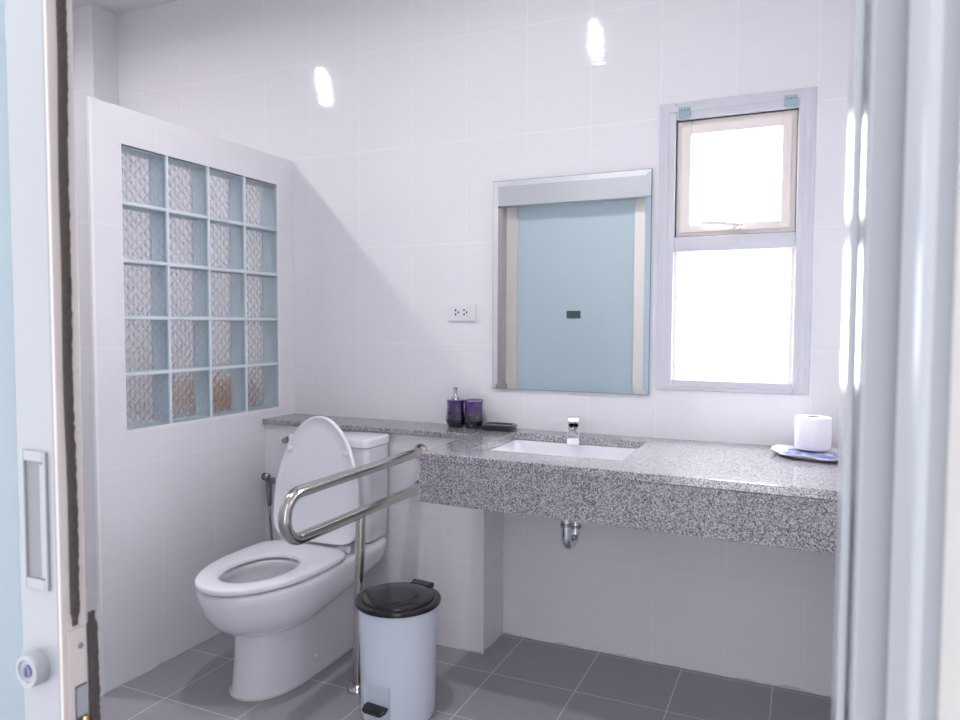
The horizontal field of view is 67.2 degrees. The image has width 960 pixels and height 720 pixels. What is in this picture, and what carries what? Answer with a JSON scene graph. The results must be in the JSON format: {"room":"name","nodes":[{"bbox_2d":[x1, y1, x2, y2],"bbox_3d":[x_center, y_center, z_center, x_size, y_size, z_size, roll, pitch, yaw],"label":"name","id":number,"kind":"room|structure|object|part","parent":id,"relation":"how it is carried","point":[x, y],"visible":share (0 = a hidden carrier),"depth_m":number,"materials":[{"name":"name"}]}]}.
{"room":"bathroom","nodes":[
{"label":"bathroom","id":0,"kind":"room"},
{"bbox_2d":[72,4,118,105],"bbox_3d":[-2.072,-0.340,3.684,0.533,2.740,0.139,2,3,24],"label":"wall pillar","id":1,"kind":"structure","parent":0,"point":[95,38],"depth_m":3.49,"materials":[{"name":"white paint"}]},
{"bbox_2d":[72,0,177,14],"bbox_3d":[-0.906,-1.649,2.031,4.250,0.050,2.320,2,3,24],"label":"ceiling","id":2,"kind":"structure","parent":0,"point":[117,7],"depth_m":3.45,"materials":[{"name":"white paint"}]},
{"bbox_2d":[74,97,294,693],"bbox_3d":[-1.078,0.113,2.790,0.100,1.933,0.992,2,3,24],"label":"wall partition","id":3,"kind":"structure","parent":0,"point":[175,501],"depth_m":2.52,"materials":[{"name":"white paint"}]},
{"bbox_2d":[86,96,103,695],"bbox_3d":[-1.238,0.136,2.323,0.010,1.933,0.010,2,3,24],"label":"trim","id":4,"kind":"structure","parent":3,"relation":"attached to","point":[88,98],"depth_m":2.32,"materials":[{"name":"white"}]},
{"bbox_2d":[120,143,279,433],"bbox_3d":[-1.068,-0.251,2.777,0.091,0.964,0.785,2,3,24],"label":"panel","id":5,"kind":"object","parent":3,"relation":"attached to","point":[199,274],"visible":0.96,"depth_m":2.75,"materials":[{"name":"white"}]},
{"bbox_3d":[-1.219,-0.625,2.504,0.007,0.176,0.179,2,3,24],"label":"glass","id":6,"kind":"part","parent":5,"relation":"part of","materials":[{"name":"white"}]},
{"bbox_3d":[-1.220,-0.434,2.513,0.007,0.176,0.179,2,3,24],"label":"glass","id":7,"kind":"part","parent":5,"relation":"part of","materials":[{"name":"white"}]},
{"bbox_3d":[-1.221,-0.243,2.523,0.007,0.176,0.179,2,3,24],"label":"glass","id":8,"kind":"part","parent":5,"relation":"part of","materials":[{"name":"white"}]},
{"bbox_3d":[-1.222,-0.052,2.532,0.007,0.176,0.179,2,3,24],"label":"glass","id":9,"kind":"part","parent":5,"relation":"part of","materials":[{"name":"white"}]},
{"bbox_3d":[-1.222,0.139,2.542,0.007,0.176,0.179,2,3,24],"label":"glass","id":10,"kind":"part","parent":5,"relation":"part of","materials":[{"name":"white"}]},
{"bbox_3d":[-1.139,-0.634,2.681,0.007,0.176,0.179,2,3,24],"label":"glass","id":11,"kind":"part","parent":5,"relation":"part of","materials":[{"name":"white"}]},
{"bbox_3d":[-1.140,-0.443,2.691,0.007,0.176,0.179,2,3,24],"label":"glass","id":12,"kind":"part","parent":5,"relation":"part of","materials":[{"name":"white"}]},
{"bbox_3d":[-1.141,-0.252,2.700,0.007,0.176,0.179,2,3,24],"label":"glass","id":13,"kind":"part","parent":5,"relation":"part of","materials":[{"name":"white"}]},
{"bbox_3d":[-1.142,-0.061,2.710,0.007,0.176,0.179,2,3,24],"label":"glass","id":14,"kind":"part","parent":5,"relation":"part of","materials":[{"name":"white"}]},
{"bbox_3d":[-1.143,0.130,2.719,0.007,0.176,0.179,2,3,24],"label":"glass","id":15,"kind":"part","parent":5,"relation":"part of","materials":[{"name":"white"}]},
{"bbox_3d":[-1.060,-0.642,2.858,0.007,0.176,0.179,2,3,24],"label":"glass","id":16,"kind":"part","parent":5,"relation":"part of","materials":[{"name":"white"}]},
{"bbox_3d":[-1.060,-0.451,2.868,0.007,0.176,0.179,2,3,24],"label":"glass","id":17,"kind":"part","parent":5,"relation":"part of","materials":[{"name":"white"}]},
{"bbox_3d":[-1.061,-0.260,2.877,0.007,0.176,0.179,2,3,24],"label":"glass","id":18,"kind":"part","parent":5,"relation":"part of","materials":[{"name":"white"}]},
{"bbox_3d":[-1.062,-0.070,2.887,0.007,0.176,0.179,2,3,24],"label":"glass","id":19,"kind":"part","parent":5,"relation":"part of","materials":[{"name":"white"}]},
{"bbox_3d":[-1.063,0.121,2.897,0.007,0.176,0.179,2,3,24],"label":"glass","id":20,"kind":"part","parent":5,"relation":"part of","materials":[{"name":"brown"}]},
{"bbox_3d":[-0.980,-0.651,3.036,0.007,0.176,0.179,2,3,24],"label":"glass","id":21,"kind":"part","parent":5,"relation":"part of","materials":[{"name":"white"}]},
{"bbox_3d":[-0.981,-0.460,3.045,0.007,0.176,0.179,2,3,24],"label":"glass","id":22,"kind":"part","parent":5,"relation":"part of","materials":[{"name":"white"}]},
{"bbox_3d":[-0.982,-0.269,3.055,0.007,0.176,0.179,2,3,24],"label":"glass","id":23,"kind":"part","parent":5,"relation":"part of","materials":[{"name":"white"}]},
{"bbox_3d":[-0.982,-0.078,3.064,0.007,0.176,0.179,2,3,24],"label":"glass","id":24,"kind":"part","parent":5,"relation":"part of","materials":[{"name":"white"}]},
{"bbox_3d":[-0.983,0.113,3.074,0.007,0.176,0.179,2,3,24],"label":"glass","id":25,"kind":"part","parent":5,"relation":"part of","materials":[{"name":"white"}]},
{"bbox_2d":[88,633,830,719],"bbox_3d":[-0.794,1.179,1.348,5.150,0.050,3.720,2,3,24],"label":"floor","id":26,"kind":"structure","parent":0,"point":[515,678],"depth_m":2.40,"materials":[{"name":"grey tile"}]},
{"bbox_2d":[195,416,388,701],"bbox_3d":[-0.658,0.652,2.510,0.397,0.887,0.778,2,3,24],"label":"toilet","id":27,"kind":"object","parent":26,"relation":"on","point":[288,609],"visible":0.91,"depth_m":2.49,"materials":[{"name":"white ceramic"}]},
{"bbox_3d":[-0.710,0.683,2.380,0.372,0.020,0.496,2,3,24],"label":"seat","id":28,"kind":"part","parent":27,"relation":"part of","materials":[{"name":"white plastic"}]},
{"bbox_3d":[-0.651,0.791,2.517,0.372,0.199,0.772,2,3,24],"label":"bowl","id":29,"kind":"part","parent":27,"relation":"part of","materials":[{"name":"white ceramic"}]},
{"bbox_3d":[-0.590,0.429,2.615,0.370,0.451,0.062,2,3,24],"label":"lid","id":30,"kind":"part","parent":27,"relation":"part of","materials":[{"name":"white plastic"}]},
{"bbox_3d":[-0.544,0.300,2.774,0.372,0.036,0.170,2,3,24],"label":"tank lid","id":31,"kind":"part","parent":27,"relation":"part of","materials":[{"name":"white ceramic"}]},
{"bbox_3d":[-0.543,0.497,2.788,0.360,0.358,0.163,2,3,24],"label":"tank","id":32,"kind":"part","parent":27,"relation":"part of","materials":[{"name":"white ceramic"}]},
{"bbox_2d":[265,424,503,653],"bbox_3d":[-0.409,0.675,2.954,1.013,0.799,0.195,2,3,24],"label":"wall ledge","id":33,"kind":"object","parent":26,"relation":"on","point":[441,545],"visible":0.36,"depth_m":2.75,"materials":[{"name":"white tile"}]},
{"bbox_2d":[261,472,274,539],"bbox_3d":[-0.837,0.666,3.004,0.148,0.399,0.062,2,3,24],"label":"bidet sprayer","id":34,"kind":"object","parent":33,"relation":"hanging from","point":[266,477],"visible":0.79,"depth_m":3.00,"materials":[{"name":"silver metal"}]},
{"bbox_3d":[-0.888,0.537,3.008,0.037,0.141,0.038,2,3,24],"label":"spray handle","id":35,"kind":"part","parent":34,"relation":"part of","materials":[{"name":"silver metal"}]},
{"bbox_2d":[281,436,288,443],"bbox_3d":[-0.803,0.333,2.990,0.032,0.032,0.032,2,3,24],"label":"angle valve","id":36,"kind":"object","parent":33,"relation":"attached to","point":[284,440],"visible":0.84,"depth_m":2.98,"materials":[{"name":"silver metal"}]},
{"bbox_2d":[278,444,427,694],"bbox_3d":[-0.402,0.719,2.401,0.082,0.767,0.810,2,3,24],"label":"grab rail","id":37,"kind":"object","parent":33,"relation":"attached to","point":[359,514],"visible":0.82,"depth_m":2.37,"materials":[{"name":"silver metal"}]},
{"bbox_3d":[-0.402,0.804,2.398,0.049,0.583,0.033,2,3,24],"label":"leg","id":38,"kind":"part","parent":37,"relation":"part of","materials":[{"name":"silver metal"}]},
{"bbox_2d":[262,413,485,438],"bbox_3d":[-0.429,0.265,2.933,0.976,0.020,0.212,2,3,24],"label":"granite ledge","id":39,"kind":"object","parent":33,"relation":"on","point":[442,430],"visible":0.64,"depth_m":2.86,"materials":[{"name":"grey stone"}]},
{"bbox_2d":[446,386,464,427],"bbox_3d":[-0.095,0.181,2.830,0.075,0.161,0.075,-1,3,-23],"label":"soap dispenser","id":40,"kind":"object","parent":39,"relation":"on","point":[455,414],"visible":0.97,"depth_m":2.80,"materials":[{"name":"purple plastic"}]},
{"bbox_2d":[464,399,483,428],"bbox_3d":[-0.024,0.208,2.797,0.075,0.110,0.075,-1,3,-23],"label":"tumbler","id":41,"kind":"object","parent":39,"relation":"on","point":[473,418],"visible":0.96,"depth_m":2.77,"materials":[{"name":"purple plastic"}]},
{"bbox_2d":[482,510,483,653],"bbox_3d":[0.012,0.761,2.663,0.005,0.660,0.006,2,3,24],"label":"trim","id":42,"kind":"structure","parent":33,"relation":"attached to","point":[482,510],"depth_m":2.66,"materials":[{"name":"white plastic"}]},
{"bbox_2d":[355,579,440,719],"bbox_3d":[-0.257,0.922,2.277,0.270,0.373,0.270,-1,3,-19],"label":"pedal bin","id":43,"kind":"object","parent":26,"relation":"on","point":[398,620],"visible":1,"depth_m":2.18,"materials":[{"name":"white plastic"}]},
{"bbox_3d":[-0.257,0.748,2.268,0.270,0.025,0.270,2,3,24],"label":"lid","id":44,"kind":"part","parent":43,"relation":"part of","materials":[{"name":"black plastic"}]},
{"bbox_2d":[117,0,851,696],"bbox_3d":[-0.456,-0.304,3.101,3.960,2.740,0.120,2,3,24],"label":"wall","id":45,"kind":"structure","parent":0,"point":[397,122],"depth_m":2.77,"materials":[{"name":"white tile"}]},
{"bbox_2d":[448,304,475,320],"bbox_3d":[-0.072,-0.188,2.861,0.119,0.068,0.010,2,3,24],"label":"wall outlet","id":46,"kind":"object","parent":45,"relation":"attached to","point":[456,312],"visible":1,"depth_m":2.86,"materials":[{"name":"white plastic"}]},
{"bbox_2d":[453,306,469,317],"bbox_3d":[-0.073,-0.190,2.858,0.071,0.048,0.002,2,3,24],"label":"socket","id":47,"kind":"object","parent":46,"relation":"attached to","point":[458,311],"depth_m":2.86,"materials":[{"name":"white plastic"}]},
{"bbox_2d":[492,169,651,394],"bbox_3d":[0.327,-0.281,2.676,0.605,0.797,0.012,2,3,24],"label":"mirror","id":48,"kind":"object","parent":45,"relation":"attached to","point":[572,253],"visible":1,"depth_m":2.66,"materials":[{"name":"white mirror"}]},
{"bbox_2d":[655,86,816,394],"bbox_3d":[0.862,-0.388,2.460,0.496,0.994,0.099,2,3,24],"label":"window","id":49,"kind":"structure","parent":45,"relation":"in","point":[793,111],"depth_m":2.42,"materials":[{"name":"white metal"}]},
{"bbox_3d":[0.816,-0.455,2.434,0.137,0.034,0.028,1,3,15],"label":"handle","id":50,"kind":"part","parent":49,"relation":"part of","materials":[{"name":"white metal"}]},
{"bbox_3d":[0.860,-0.442,2.433,0.036,0.011,0.014,2,3,24],"label":"handle","id":51,"kind":"part","parent":49,"relation":"part of","materials":[{"name":"white metal"}]},
{"bbox_3d":[0.868,-0.624,2.455,0.384,0.397,0.033,2,3,24],"label":"sash","id":52,"kind":"part","parent":49,"relation":"part of","materials":[{"name":"white"}]},
{"bbox_2d":[938,141,959,719],"bbox_3d":[0.749,-0.149,0.096,1.174,2.740,0.340,2,3,24],"label":"wall","id":53,"kind":"structure","parent":0,"point":[949,686],"depth_m":0.28,"materials":[{"name":"grey paint"}]},
{"bbox_2d":[845,0,909,719],"bbox_3d":[0.257,0.152,0.439,0.059,2.100,0.125,2,3,24],"label":"trim","id":54,"kind":"structure","parent":53,"relation":"attached to","point":[887,21],"depth_m":0.39,"materials":[{"name":"grey metal"}]},
{"bbox_2d":[886,0,959,719],"bbox_3d":[0.234,0.008,0.314,0.084,2.400,0.080,2,3,24],"label":"trim","id":55,"kind":"structure","parent":53,"relation":"attached to","point":[932,134],"depth_m":0.30,"materials":[{"name":"grey"}]},
{"bbox_3d":[-1.319,-0.209,1.134,4.000,2.740,0.140,2,3,24],"label":"wall","id":56,"kind":"structure","parent":0,"visible":0},
{"bbox_2d":[0,0,100,719],"bbox_3d":[-0.976,0.117,0.953,1.290,2.090,0.052,2,3,24],"label":"door","id":57,"kind":"structure","parent":56,"relation":"in","point":[46,638],"depth_m":0.69,"materials":[{"name":"white metal"}]},
{"bbox_3d":[-0.980,0.106,0.953,1.170,1.950,0.007,2,3,24],"label":"frosted glass","id":58,"kind":"part","parent":57,"relation":"part of","materials":[{"name":"white glass"}]},
{"bbox_3d":[-0.980,0.116,0.956,1.280,2.090,0.025,2,3,24],"label":"frame","id":59,"kind":"part","parent":57,"relation":"part of","materials":[{"name":"white paint"}]},
{"bbox_3d":[-0.427,0.154,0.693,0.035,0.134,0.003,2,3,24],"label":"pull handle","id":60,"kind":"part","parent":57,"relation":"part of","materials":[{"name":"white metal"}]},
{"bbox_3d":[-0.392,0.373,0.707,0.001,0.226,0.018,2,3,24],"label":"lock plate","id":61,"kind":"part","parent":57,"relation":"part of","materials":[{"name":"white metal"}]},
{"bbox_2d":[831,0,866,719],"bbox_3d":[0.229,0.176,0.459,0.005,2.050,0.065,2,3,24],"label":"trim","id":62,"kind":"structure","parent":56,"relation":"attached to","point":[859,7],"depth_m":0.42,"materials":[{"name":"white paint"}]},
{"bbox_3d":[0.991,-0.210,1.346,0.120,2.740,2.140,2,3,24],"label":"wall","id":63,"kind":"structure","parent":0,"visible":0},
{"bbox_2d":[419,429,837,554],"bbox_3d":[0.557,0.372,2.254,1.383,0.158,0.650,2,3,24],"label":"countertop","id":64,"kind":"structure","parent":63,"relation":"attached to","point":[734,492],"depth_m":2.03,"materials":[{"name":"grey stone"}]},
{"bbox_2d":[481,422,516,431],"bbox_3d":[0.073,0.254,2.752,0.126,0.023,0.080,2,3,24],"label":"soap dish","id":65,"kind":"object","parent":64,"relation":"on","point":[492,426],"visible":1,"depth_m":2.73,"materials":[{"name":"ceramic"}]},
{"bbox_2d":[489,439,637,460],"bbox_3d":[0.275,0.383,2.417,0.526,0.146,0.418,2,3,24],"label":"sink","id":66,"kind":"object","parent":64,"relation":"in","point":[523,446],"visible":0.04,"depth_m":2.58,"materials":[{"name":"white ceramic"}]},
{"bbox_2d":[561,520,580,548],"bbox_3d":[0.354,0.537,2.540,0.072,0.204,0.308,2,3,24],"label":"drain pipe","id":67,"kind":"object","parent":66,"relation":"attached to","point":[570,530],"visible":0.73,"depth_m":2.42,"materials":[{"name":"silver metal"}]},
{"bbox_2d":[567,416,579,444],"bbox_3d":[0.334,0.251,2.582,0.050,0.086,0.155,1,3,8],"label":"faucet","id":68,"kind":"object","parent":64,"relation":"on","point":[573,428],"visible":1,"depth_m":2.57,"materials":[{"name":"silver metal"}]},
{"bbox_3d":[0.332,0.265,2.566,0.045,0.053,0.120,1,3,8],"label":"spout","id":69,"kind":"part","parent":68,"relation":"part of","materials":[{"name":"silver metal"}]},
{"bbox_3d":[0.341,0.221,2.625,0.046,0.030,0.064,1,3,8],"label":"lever","id":70,"kind":"part","parent":68,"relation":"part of","materials":[{"name":"silver metal"}]},
{"bbox_2d":[770,444,838,461],"bbox_3d":[1.047,0.288,2.215,0.293,0.018,0.250,2,3,24],"label":"tray","id":71,"kind":"object","parent":64,"relation":"on","point":[779,448],"visible":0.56,"depth_m":2.26,"materials":[{"name":"white"}]},
{"bbox_2d":[779,448,838,460],"bbox_3d":[1.025,0.288,2.183,0.209,0.008,0.133,3,4,40],"label":"packet","id":72,"kind":"object","parent":71,"relation":"in","point":[793,451],"visible":0.64,"depth_m":2.19,"materials":[{"name":"plastic"}]},
{"bbox_2d":[794,415,831,450],"bbox_3d":[1.047,0.228,2.269,0.106,0.100,0.106,2,3,24],"label":"toilet roll","id":73,"kind":"object","parent":71,"relation":"on","point":[812,432],"visible":1,"depth_m":2.23,"materials":[{"name":"white paper"}]}
]}

